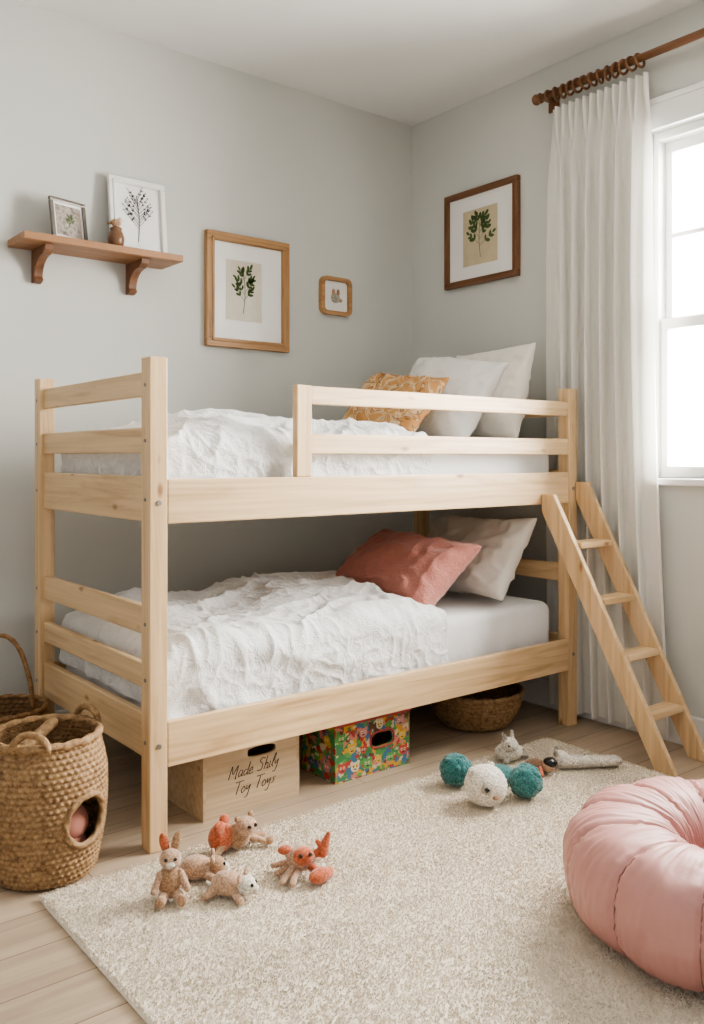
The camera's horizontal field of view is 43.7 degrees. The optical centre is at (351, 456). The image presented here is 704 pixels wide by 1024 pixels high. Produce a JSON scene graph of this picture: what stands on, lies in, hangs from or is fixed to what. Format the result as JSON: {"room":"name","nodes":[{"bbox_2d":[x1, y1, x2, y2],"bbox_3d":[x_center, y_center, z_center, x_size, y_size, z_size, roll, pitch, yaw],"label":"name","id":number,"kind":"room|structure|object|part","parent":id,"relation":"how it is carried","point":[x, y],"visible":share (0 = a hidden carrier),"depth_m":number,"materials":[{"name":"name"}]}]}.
{"room":"bedroom","nodes":[
{"label":"bedroom","id":0,"kind":"room"},
{"bbox_2d":[0,0,411,710],"bbox_3d":[-1.663,-0.338,3.502,4.970,3.075,0.200,0,0,-39],"label":"wall","id":1,"kind":"structure","parent":0,"point":[230,150],"depth_m":4.05,"materials":[{"name":"paint"}]},
{"bbox_2d":[55,709,103,732],"bbox_3d":[-1.595,1.135,3.417,4.970,0.130,0.018,0,0,-39],"label":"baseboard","id":2,"kind":"structure","parent":1,"relation":"attached to","point":[64,710],"depth_m":3.71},
{"bbox_2d":[8,230,182,295],"bbox_3d":[-1.072,-0.802,3.715,0.690,0.165,0.205,0,0,-39],"label":"wall shelf","id":3,"kind":"object","parent":1,"relation":"attached to","point":[41,245],"visible":1,"depth_m":3.65,"materials":[{"name":"brown wood"}]},
{"bbox_2d":[48,195,87,239],"bbox_3d":[-1.177,-0.979,3.649,0.043,0.184,0.170,0,0,37],"label":"photo frame","id":4,"kind":"object","parent":3,"relation":"on","point":[67,217],"visible":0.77,"depth_m":3.65,"materials":[{"name":"silver metal"}]},
{"bbox_3d":[-1.224,-0.979,3.588,0.015,0.152,0.016,-11,-7,37],"label":"frame","id":5,"kind":"part","parent":4,"relation":"part of","materials":[{"name":"wood"}]},
{"bbox_3d":[-1.188,-1.062,3.657,0.015,0.016,0.170,-11,-7,37],"label":"frame","id":6,"kind":"part","parent":4,"relation":"part of","materials":[{"name":"wood"}]},
{"bbox_2d":[55,203,82,238],"bbox_3d":[-1.177,-0.979,3.649,0.002,0.129,0.120,-11,-7,37],"label":"print","id":7,"kind":"object","parent":4,"relation":"on","point":[74,230],"depth_m":3.65},
{"bbox_3d":[-1.131,-0.979,3.710,0.015,0.152,0.016,-11,-7,37],"label":"frame","id":8,"kind":"part","parent":4,"relation":"part of","materials":[{"name":"wood"}]},
{"bbox_2d":[107,217,123,245],"bbox_3d":[-0.994,-0.949,3.698,0.070,0.126,0.070,0,0,-6],"label":"figurine","id":9,"kind":"object","parent":3,"relation":"on","point":[115,236],"visible":0.97,"depth_m":3.68,"materials":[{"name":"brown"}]},
{"bbox_2d":[107,174,167,252],"bbox_3d":[-0.946,-1.058,3.885,0.270,0.342,0.057,0,0,-41],"label":"picture frame","id":10,"kind":"object","parent":3,"relation":"on","point":[140,204],"visible":0.8,"depth_m":3.89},
{"bbox_3d":[-1.039,-1.058,3.807,0.028,0.286,0.020,0,-6,-41],"label":"frame","id":11,"kind":"part","parent":10,"relation":"part of","materials":[{"name":"white wood"}]},
{"bbox_3d":[-0.958,-1.214,3.899,0.270,0.028,0.020,0,-6,-41],"label":"frame","id":12,"kind":"part","parent":10,"relation":"part of","materials":[{"name":"white wood"}]},
{"bbox_3d":[-0.855,-1.058,3.965,0.028,0.286,0.020,0,-6,-41],"label":"frame","id":13,"kind":"part","parent":10,"relation":"part of","materials":[{"name":"white wood"}]},
{"bbox_2d":[204,229,289,352],"bbox_3d":[-0.504,-0.798,4.278,0.470,0.547,0.034,0,0,-39],"label":"framed botanical print","id":14,"kind":"object","parent":1,"relation":"attached to","point":[247,279],"visible":1,"depth_m":4.27,"materials":[{"name":"brown wood"}]},
{"bbox_3d":[-0.673,-0.798,4.146,0.042,0.463,0.030,0,0,-39],"label":"frame","id":15,"kind":"part","parent":14,"relation":"part of","materials":[{"name":"brown wood"}]},
{"bbox_3d":[-0.505,-1.051,4.280,0.470,0.042,0.030,0,0,-39],"label":"frame","id":16,"kind":"part","parent":14,"relation":"part of","materials":[{"name":"brown wood"}]},
{"bbox_3d":[-0.505,-0.546,4.280,0.470,0.042,0.030,0,0,-39],"label":"frame","id":17,"kind":"part","parent":14,"relation":"part of","materials":[{"name":"brown wood"}]},
{"bbox_3d":[-0.338,-0.798,4.413,0.042,0.463,0.030,0,0,-39],"label":"frame","id":18,"kind":"part","parent":14,"relation":"part of","materials":[{"name":"brown wood"}]},
{"bbox_2d":[319,276,351,316],"bbox_3d":[-0.086,-0.844,4.615,0.200,0.198,0.030,0,0,-39],"label":"picture frame","id":19,"kind":"object","parent":1,"relation":"attached to","point":[335,293],"visible":1,"depth_m":4.61,"materials":[{"name":"brown wood"}]},
{"bbox_2d":[0,700,703,1023],"bbox_3d":[0.060,1.250,1.504,5.170,0.100,5.475,0,0,-39],"label":"floor","id":20,"kind":"structure","parent":0,"point":[46,977],"depth_m":2.87,"materials":[{"name":"brown wood"}]},
{"bbox_2d":[0,633,48,723],"bbox_3d":[-1.278,0.919,3.203,0.325,0.553,0.325,0,0,-16],"label":"basket","id":21,"kind":"object","parent":20,"relation":"on","point":[12,706],"visible":0.23,"depth_m":3.23,"materials":[{"name":"wicker"}]},
{"bbox_2d":[0,703,108,890],"bbox_3d":[-0.892,0.973,2.551,0.355,0.446,0.355,0,0,-18],"label":"basket","id":22,"kind":"object","parent":20,"relation":"on","point":[54,768],"visible":1,"depth_m":2.41,"materials":[{"name":"brown wicker"}]},
{"bbox_3d":[-0.881,0.781,2.399,0.117,0.059,0.022,0,0,-4],"label":"handle","id":23,"kind":"part","parent":22,"relation":"part of","materials":[{"name":"brown wicker"}]},
{"bbox_2d":[69,805,88,841],"bbox_3d":[-0.861,1.088,2.518,0.204,0.185,0.169,0,0,-39],"label":"cushion","id":24,"kind":"object","parent":22,"relation":"on","point":[79,819],"depth_m":2.50,"materials":[{"name":"pink fabric"}]},
{"bbox_3d":[-0.808,0.780,2.680,0.120,0.061,0.022,0,0,33],"label":"handle","id":25,"kind":"part","parent":22,"relation":"part of","materials":[{"name":"brown wicker"}]},
{"bbox_2d":[167,736,298,822],"bbox_3d":[-0.420,1.083,3.103,0.385,0.235,0.267,0,0,-39],"label":"wooden crate","id":26,"kind":"object","parent":20,"relation":"on","point":[233,782],"visible":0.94,"depth_m":2.98,"materials":[{"name":"brown wood"}]},
{"bbox_2d":[35,356,576,853],"bbox_3d":[-0.117,0.448,3.692,2.078,1.505,1.024,0,0,-39],"label":"bunk bed","id":27,"kind":"object","parent":20,"relation":"on","point":[150,498],"visible":0.81,"depth_m":3.12,"materials":[{"name":"brown wood"}]},
{"bbox_3d":[-1.204,0.448,3.440,0.060,1.505,0.060,0,0,-39],"label":"post","id":28,"kind":"part","parent":27,"relation":"part of","materials":[{"name":"brown wood"}]},
{"bbox_3d":[-0.427,0.881,4.081,1.955,0.138,0.028,0,0,-39],"label":"rail","id":29,"kind":"part","parent":27,"relation":"part of","materials":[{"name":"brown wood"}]},
{"bbox_3d":[-0.906,0.863,3.064,0.026,0.135,0.900,0,0,-39],"label":"rail","id":30,"kind":"part","parent":27,"relation":"part of","materials":[{"name":"brown wood"}]},
{"bbox_3d":[-0.906,0.678,3.064,0.026,0.076,0.900,0,0,-39],"label":"rail","id":31,"kind":"part","parent":27,"relation":"part of","materials":[{"name":"brown wood"}]},
{"bbox_3d":[-0.906,0.506,3.064,0.026,0.088,0.900,0,0,-39],"label":"rail","id":32,"kind":"part","parent":27,"relation":"part of","materials":[{"name":"brown wood"}]},
{"bbox_3d":[-0.906,0.130,3.064,0.026,0.140,0.900,0,0,-39],"label":"rail","id":33,"kind":"part","parent":27,"relation":"part of","materials":[{"name":"brown wood"}]},
{"bbox_3d":[-0.906,-0.052,3.064,0.026,0.080,0.900,0,0,-39],"label":"rail","id":34,"kind":"part","parent":27,"relation":"part of","materials":[{"name":"brown wood"}]},
{"bbox_3d":[-0.906,-0.226,3.064,0.026,0.076,0.900,0,0,-39],"label":"rail","id":35,"kind":"part","parent":27,"relation":"part of","materials":[{"name":"brown wood"}]},
{"bbox_3d":[-0.606,0.448,2.690,0.060,1.505,0.060,0,0,-39],"label":"post","id":36,"kind":"part","parent":27,"relation":"part of","materials":[{"name":"brown wood"}]},
{"bbox_3d":[-0.171,-0.089,3.014,0.063,0.315,0.028,0,0,-39],"label":"guard post","id":37,"kind":"part","parent":27,"relation":"part of","materials":[{"name":"brown wood"}]},
{"bbox_2d":[66,591,548,706],"bbox_3d":[-0.114,0.765,3.703,1.918,0.231,0.870,0,0,-39],"label":"mattress","id":38,"kind":"object","parent":27,"relation":"on","point":[478,625],"visible":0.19,"depth_m":3.76,"materials":[{"name":"white fabric"}]},
{"bbox_2d":[59,570,448,719],"bbox_3d":[-0.370,0.681,3.471,1.295,0.352,0.908,0,0,-39],"label":"duvet","id":39,"kind":"object","parent":38,"relation":"on","point":[231,642],"visible":0.8,"depth_m":3.17,"materials":[{"name":"white fabric"}]},
{"bbox_2d":[336,529,481,605],"bbox_3d":[0.213,0.487,3.816,0.376,0.310,0.621,0,0,-37],"label":"throw pillow","id":40,"kind":"object","parent":38,"relation":"on","point":[420,568],"visible":0.87,"depth_m":3.67,"materials":[{"name":"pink fabric"}]},
{"bbox_2d":[428,514,536,600],"bbox_3d":[0.547,0.456,4.096,0.318,0.370,0.662,0,0,-33],"label":"pillow","id":41,"kind":"object","parent":38,"relation":"on","point":[491,571],"visible":0.67,"depth_m":3.90,"materials":[{"name":"beige fabric"}]},
{"bbox_3d":[0.192,0.137,3.306,1.955,0.137,0.028,0,0,-39],"label":"rail","id":42,"kind":"part","parent":27,"relation":"part of","materials":[{"name":"brown wood"}]},
{"bbox_3d":[0.192,0.881,3.306,1.955,0.138,0.028,0,0,-39],"label":"rail","id":43,"kind":"part","parent":27,"relation":"part of","materials":[{"name":"brown wood"}]},
{"bbox_3d":[0.370,0.448,4.697,0.060,1.505,0.060,0,0,-39],"label":"post","id":44,"kind":"part","parent":27,"relation":"part of","materials":[{"name":"brown wood"}]},
{"bbox_3d":[0.405,-0.045,3.475,1.412,0.070,0.022,0,0,-39],"label":"guard rail","id":45,"kind":"part","parent":27,"relation":"part of","materials":[{"name":"brown wood"}]},
{"bbox_3d":[0.405,-0.213,3.475,1.412,0.063,0.022,0,0,-39],"label":"guard rail","id":46,"kind":"part","parent":27,"relation":"part of","materials":[{"name":"brown wood"}]},
{"bbox_2d":[431,454,548,473],"bbox_3d":[-0.114,0.051,3.703,1.918,0.201,0.870,0,0,-39],"label":"mattress","id":47,"kind":"object","parent":27,"relation":"on","point":[441,463],"visible":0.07,"depth_m":3.69,"materials":[{"name":"white fabric"}]},
{"bbox_2d":[61,408,431,478],"bbox_3d":[-0.312,-0.040,3.520,1.437,0.280,0.896,0,0,-39],"label":"duvet","id":48,"kind":"object","parent":47,"relation":"on","point":[209,442],"visible":0.58,"depth_m":3.03,"materials":[{"name":"white fabric"}]},
{"bbox_2d":[342,372,448,431],"bbox_3d":[0.179,-0.233,4.046,0.280,0.338,0.517,0,0,-39],"label":"throw pillow","id":49,"kind":"object","parent":47,"relation":"on","point":[409,419],"visible":0.51,"depth_m":3.94,"materials":[{"name":"fabric"}]},
{"bbox_2d":[409,357,508,436],"bbox_3d":[0.415,-0.276,4.170,0.301,0.456,0.649,0,0,-40],"label":"pillow","id":50,"kind":"object","parent":47,"relation":"on","point":[467,377],"visible":0.44,"depth_m":4.00,"materials":[{"name":"white fabric"}]},
{"bbox_2d":[456,342,535,437],"bbox_3d":[0.630,-0.296,4.162,0.222,0.451,0.557,0,0,-30],"label":"pillow","id":51,"kind":"object","parent":47,"relation":"on","point":[513,383],"visible":0.44,"depth_m":3.99,"materials":[{"name":"white fabric"}]},
{"bbox_3d":[0.671,0.520,4.323,0.026,0.080,0.900,0,0,-39],"label":"rail","id":52,"kind":"part","parent":27,"relation":"part of","materials":[{"name":"brown wood"}]},
{"bbox_3d":[0.671,-0.217,4.323,0.026,0.065,0.900,0,0,-39],"label":"rail","id":53,"kind":"part","parent":27,"relation":"part of","materials":[{"name":"brown wood"}]},
{"bbox_3d":[0.671,0.865,4.323,0.026,0.130,0.900,0,0,-39],"label":"rail","id":54,"kind":"part","parent":27,"relation":"part of","materials":[{"name":"brown wood"}]},
{"bbox_3d":[0.969,0.448,3.947,0.060,1.505,0.060,0,0,-39],"label":"post","id":55,"kind":"part","parent":27,"relation":"part of","materials":[{"name":"brown wood"}]},
{"bbox_2d":[302,709,410,784],"bbox_3d":[0.017,1.091,3.410,0.377,0.217,0.220,0,0,-39],"label":"storage box","id":56,"kind":"object","parent":20,"relation":"on","point":[350,751],"visible":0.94,"depth_m":3.31,"materials":[{"name":"multicoloured cardboard"}]},
{"bbox_3d":[0.016,0.989,3.410,0.377,0.012,0.218,0,0,-39],"label":"lid","id":57,"kind":"part","parent":56,"relation":"part of","materials":[{"name":"multicoloured cardboard"}]},
{"bbox_2d":[337,714,406,773],"bbox_3d":[0.081,1.087,3.326,0.348,0.172,0.001,0,0,-39],"label":"print","id":58,"kind":"object","parent":56,"relation":"attached to","point":[356,754],"depth_m":3.32},
{"bbox_2d":[376,719,382,728],"bbox_3d":[0.105,1.018,3.346,0.038,0.035,0.001,0,0,-39],"label":"print","id":59,"kind":"object","parent":56,"relation":"on","point":[379,722],"depth_m":3.35},
{"bbox_3d":[0.116,1.075,3.353,0.125,0.069,0.008,0,0,-39],"label":"slot trim","id":60,"kind":"part","parent":56,"relation":"part of","materials":[{"name":"red cardboard"}]},
{"bbox_2d":[39,738,703,1023],"bbox_3d":[0.764,1.190,2.074,2.154,0.017,2.496,0,0,-39],"label":"area rug","id":61,"kind":"object","parent":20,"relation":"on","point":[437,906],"visible":0.71,"depth_m":2.20,"materials":[{"name":"carpet"}]},
{"bbox_2d":[150,831,190,909],"bbox_3d":[-0.486,1.094,2.326,0.112,0.176,0.099,0,0,43],"label":"bunny","id":62,"kind":"object","parent":61,"relation":"on","point":[169,880],"visible":1,"depth_m":2.33,"materials":[{"name":"beige fabric"}]},
{"bbox_2d":[178,848,228,881],"bbox_3d":[-0.430,1.146,2.462,0.171,0.072,0.110,0,0,-9],"label":"stuffed animal","id":63,"kind":"object","parent":61,"relation":"on","point":[197,866],"visible":0.87,"depth_m":2.44,"materials":[{"name":"beige fabric"}]},
{"bbox_2d":[201,866,258,905],"bbox_3d":[-0.330,1.145,2.366,0.170,0.072,0.109,0,0,16],"label":"plush toy","id":64,"kind":"object","parent":61,"relation":"on","point":[227,883],"visible":1,"depth_m":2.34,"materials":[{"name":"beige fabric"}]},
{"bbox_2d":[208,811,273,855],"bbox_3d":[-0.335,1.126,2.641,0.208,0.110,0.103,0,0,-31],"label":"stuffed animal","id":65,"kind":"object","parent":61,"relation":"on","point":[222,836],"visible":0.98,"depth_m":2.62},
{"bbox_2d":[270,831,333,887],"bbox_3d":[-0.136,1.124,2.475,0.162,0.112,0.158,0,0,-19],"label":"crab","id":66,"kind":"object","parent":61,"relation":"on","point":[299,858],"visible":1,"depth_m":2.46},
{"bbox_2d":[439,752,471,786],"bbox_3d":[0.374,1.124,3.156,0.120,0.115,0.119,0,0,-39],"label":"pompom","id":67,"kind":"object","parent":61,"relation":"on","point":[454,767],"visible":0.93,"depth_m":3.12,"materials":[{"name":"fabric"}]},
{"bbox_2d":[464,761,507,806],"bbox_3d":[0.454,1.113,2.978,0.146,0.137,0.148,0,0,-39],"label":"plush toy","id":68,"kind":"object","parent":61,"relation":"on","point":[485,785],"visible":1,"depth_m":2.93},
{"bbox_2d":[494,764,512,783],"bbox_3d":[0.531,1.146,3.178,0.137,0.072,0.119,0,0,-39],"label":"plush toy","id":69,"kind":"object","parent":61,"relation":"on","point":[505,769],"visible":0.17,"depth_m":3.16,"materials":[{"name":"fabric"}]},
{"bbox_2d":[495,729,528,764],"bbox_3d":[0.613,1.122,3.429,0.140,0.119,0.100,0,0,-39],"label":"rabbit","id":70,"kind":"object","parent":61,"relation":"on","point":[509,749],"visible":1,"depth_m":3.39,"materials":[{"name":"beige fabric"}]},
{"bbox_2d":[508,763,542,798],"bbox_3d":[0.602,1.122,3.048,0.120,0.120,0.121,0,0,-39],"label":"pompom","id":71,"kind":"object","parent":61,"relation":"on","point":[525,780],"visible":1,"depth_m":3.01,"materials":[{"name":"fabric"}]},
{"bbox_2d":[523,757,556,777],"bbox_3d":[0.681,1.150,3.264,0.161,0.062,0.107,0,0,-29],"label":"plush toy","id":72,"kind":"object","parent":61,"relation":"on","point":[548,765],"visible":0.66,"depth_m":3.26,"materials":[{"name":"brown fabric"}]},
{"bbox_2d":[552,746,621,768],"bbox_3d":[0.891,1.143,3.356,0.272,0.078,0.092,0,0,-5],"label":"plush toy","id":73,"kind":"object","parent":61,"relation":"on","point":[564,761],"visible":0.96,"depth_m":3.32,"materials":[{"name":"beige fabric"}]},
{"bbox_2d":[563,776,703,991],"bbox_3d":[0.942,1.041,2.186,0.814,0.280,0.815,0,0,-39],"label":"pouf","id":74,"kind":"object","parent":61,"relation":"on","point":[633,854],"visible":1,"depth_m":2.03,"materials":[{"name":"pink fabric"}]},
{"bbox_2d":[431,683,524,731],"bbox_3d":[0.553,1.114,3.954,0.460,0.165,0.461,0,0,-39],"label":"basket","id":75,"kind":"object","parent":20,"relation":"on","point":[493,709],"visible":0.8,"depth_m":3.80,"materials":[{"name":"brown wicker"}]},
{"bbox_2d":[542,482,703,776],"bbox_3d":[1.114,0.655,3.617,0.260,1.090,0.631,0,0,-39],"label":"ladder","id":76,"kind":"object","parent":20,"relation":"on","point":[644,716],"visible":0.99,"depth_m":3.60,"materials":[{"name":"brown wood"}]},
{"bbox_2d":[18,0,700,125],"bbox_3d":[0.060,-1.935,1.504,5.170,0.120,5.475,0,0,-39],"label":"ceiling","id":77,"kind":"structure","parent":0,"point":[409,62],"depth_m":3.92,"materials":[{"name":"paint"}]},
{"bbox_2d":[412,0,703,718],"bbox_3d":[2.002,-0.338,3.054,0.200,3.075,5.475,0,0,-39],"label":"wall","id":78,"kind":"structure","parent":0,"point":[498,134],"depth_m":4.32,"materials":[{"name":"paint"}]},
{"bbox_2d":[444,174,520,290],"bbox_3d":[0.665,-1.149,4.542,0.034,0.498,0.510,0,0,-39],"label":"framed botanical print","id":79,"kind":"object","parent":78,"relation":"attached to","point":[482,224],"visible":1,"depth_m":4.52,"materials":[{"name":"brown wood"}]},
{"bbox_3d":[0.517,-1.149,4.730,0.030,0.434,0.032,0,0,-39],"label":"frame","id":80,"kind":"part","parent":79,"relation":"part of","materials":[{"name":"brown wood"}]},
{"bbox_3d":[0.666,-1.382,4.543,0.030,0.032,0.510,0,0,-39],"label":"frame","id":81,"kind":"part","parent":79,"relation":"part of","materials":[{"name":"brown wood"}]},
{"bbox_3d":[0.666,-0.916,4.543,0.030,0.032,0.510,0,0,-39],"label":"frame","id":82,"kind":"part","parent":79,"relation":"part of","materials":[{"name":"brown wood"}]},
{"bbox_3d":[0.815,-1.149,4.356,0.030,0.434,0.032,0,0,-39],"label":"frame","id":83,"kind":"part","parent":79,"relation":"part of","materials":[{"name":"brown wood"}]},
{"bbox_2d":[518,678,703,744],"bbox_3d":[1.985,1.135,2.901,0.018,0.130,5.257,0,0,-39],"label":"baseboard","id":84,"kind":"structure","parent":78,"relation":"attached to","point":[537,689],"depth_m":4.17,"materials":[{"name":"grey paint"}]},
{"bbox_2d":[532,28,703,113],"bbox_3d":[1.545,-1.695,3.370,0.119,0.100,2.114,0,0,-39],"label":"curtain rod","id":85,"kind":"object","parent":78,"relation":"attached to","point":[552,97],"depth_m":3.84,"materials":[{"name":"brown wood"}]},
{"bbox_2d":[546,72,668,737],"bbox_3d":[1.121,-0.233,3.891,0.067,2.795,0.619,0,0,-39],"label":"curtain","id":86,"kind":"object","parent":85,"relation":"hanging from","point":[600,324],"visible":0.76,"depth_m":3.88,"materials":[{"name":"white fabric"}]},
{"bbox_3d":[1.121,-0.233,3.891,0.069,2.795,0.619,0,0,-39],"label":"panel","id":87,"kind":"part","parent":86,"relation":"part of","materials":[{"name":"white fabric"}]},
{"bbox_2d":[649,81,703,478],"bbox_3d":[1.734,-0.720,3.310,0.160,1.620,1.520,0,0,-39],"label":"window","id":88,"kind":"structure","parent":78,"relation":"in","point":[686,103],"depth_m":3.80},
{"bbox_2d":[661,329,670,465],"bbox_3d":[1.362,-0.255,3.804,0.035,0.590,0.030,0,0,-39],"label":"stile","id":89,"kind":"object","parent":88,"relation":"attached to","point":[665,334],"visible":0.99,"depth_m":3.79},
{"bbox_3d":[1.391,-0.963,3.827,0.035,0.715,0.030,0,0,-39],"label":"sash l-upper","id":90,"kind":"part","parent":88,"relation":"part of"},
{"bbox_3d":[1.748,0.065,3.321,0.035,0.050,1.266,0,0,-39],"label":"sash bottom","id":91,"kind":"part","parent":88,"relation":"part of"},
{"bbox_3d":[1.748,-0.573,3.321,0.035,0.045,1.266,0,0,-39],"label":"sash top","id":92,"kind":"part","parent":88,"relation":"part of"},
{"bbox_3d":[1.776,-1.343,3.344,0.035,0.045,1.266,0,0,-39],"label":"sash top","id":93,"kind":"part","parent":88,"relation":"part of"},
{"bbox_3d":[1.776,-0.580,3.344,0.035,0.050,1.266,0,0,-39],"label":"sash bottom","id":94,"kind":"part","parent":88,"relation":"part of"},
{"bbox_3d":[1.776,-0.960,3.344,0.025,0.020,1.206,0,0,-39],"label":"upper horizontal muntin","id":95,"kind":"part","parent":88,"relation":"part of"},
{"bbox_2d":[658,478,703,485],"bbox_3d":[1.730,0.105,3.307,0.150,0.030,1.520,0,0,-39],"label":"sill","id":96,"kind":"structure","parent":78,"relation":"attached to","point":[661,481],"depth_m":3.65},
{"bbox_2d":[659,119,703,143],"bbox_3d":[1.757,-1.383,3.329,0.100,0.035,1.266,0,0,-39],"label":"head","id":97,"kind":"object","parent":78,"relation":"attached to","point":[697,127],"visible":0.8,"depth_m":3.72}
]}

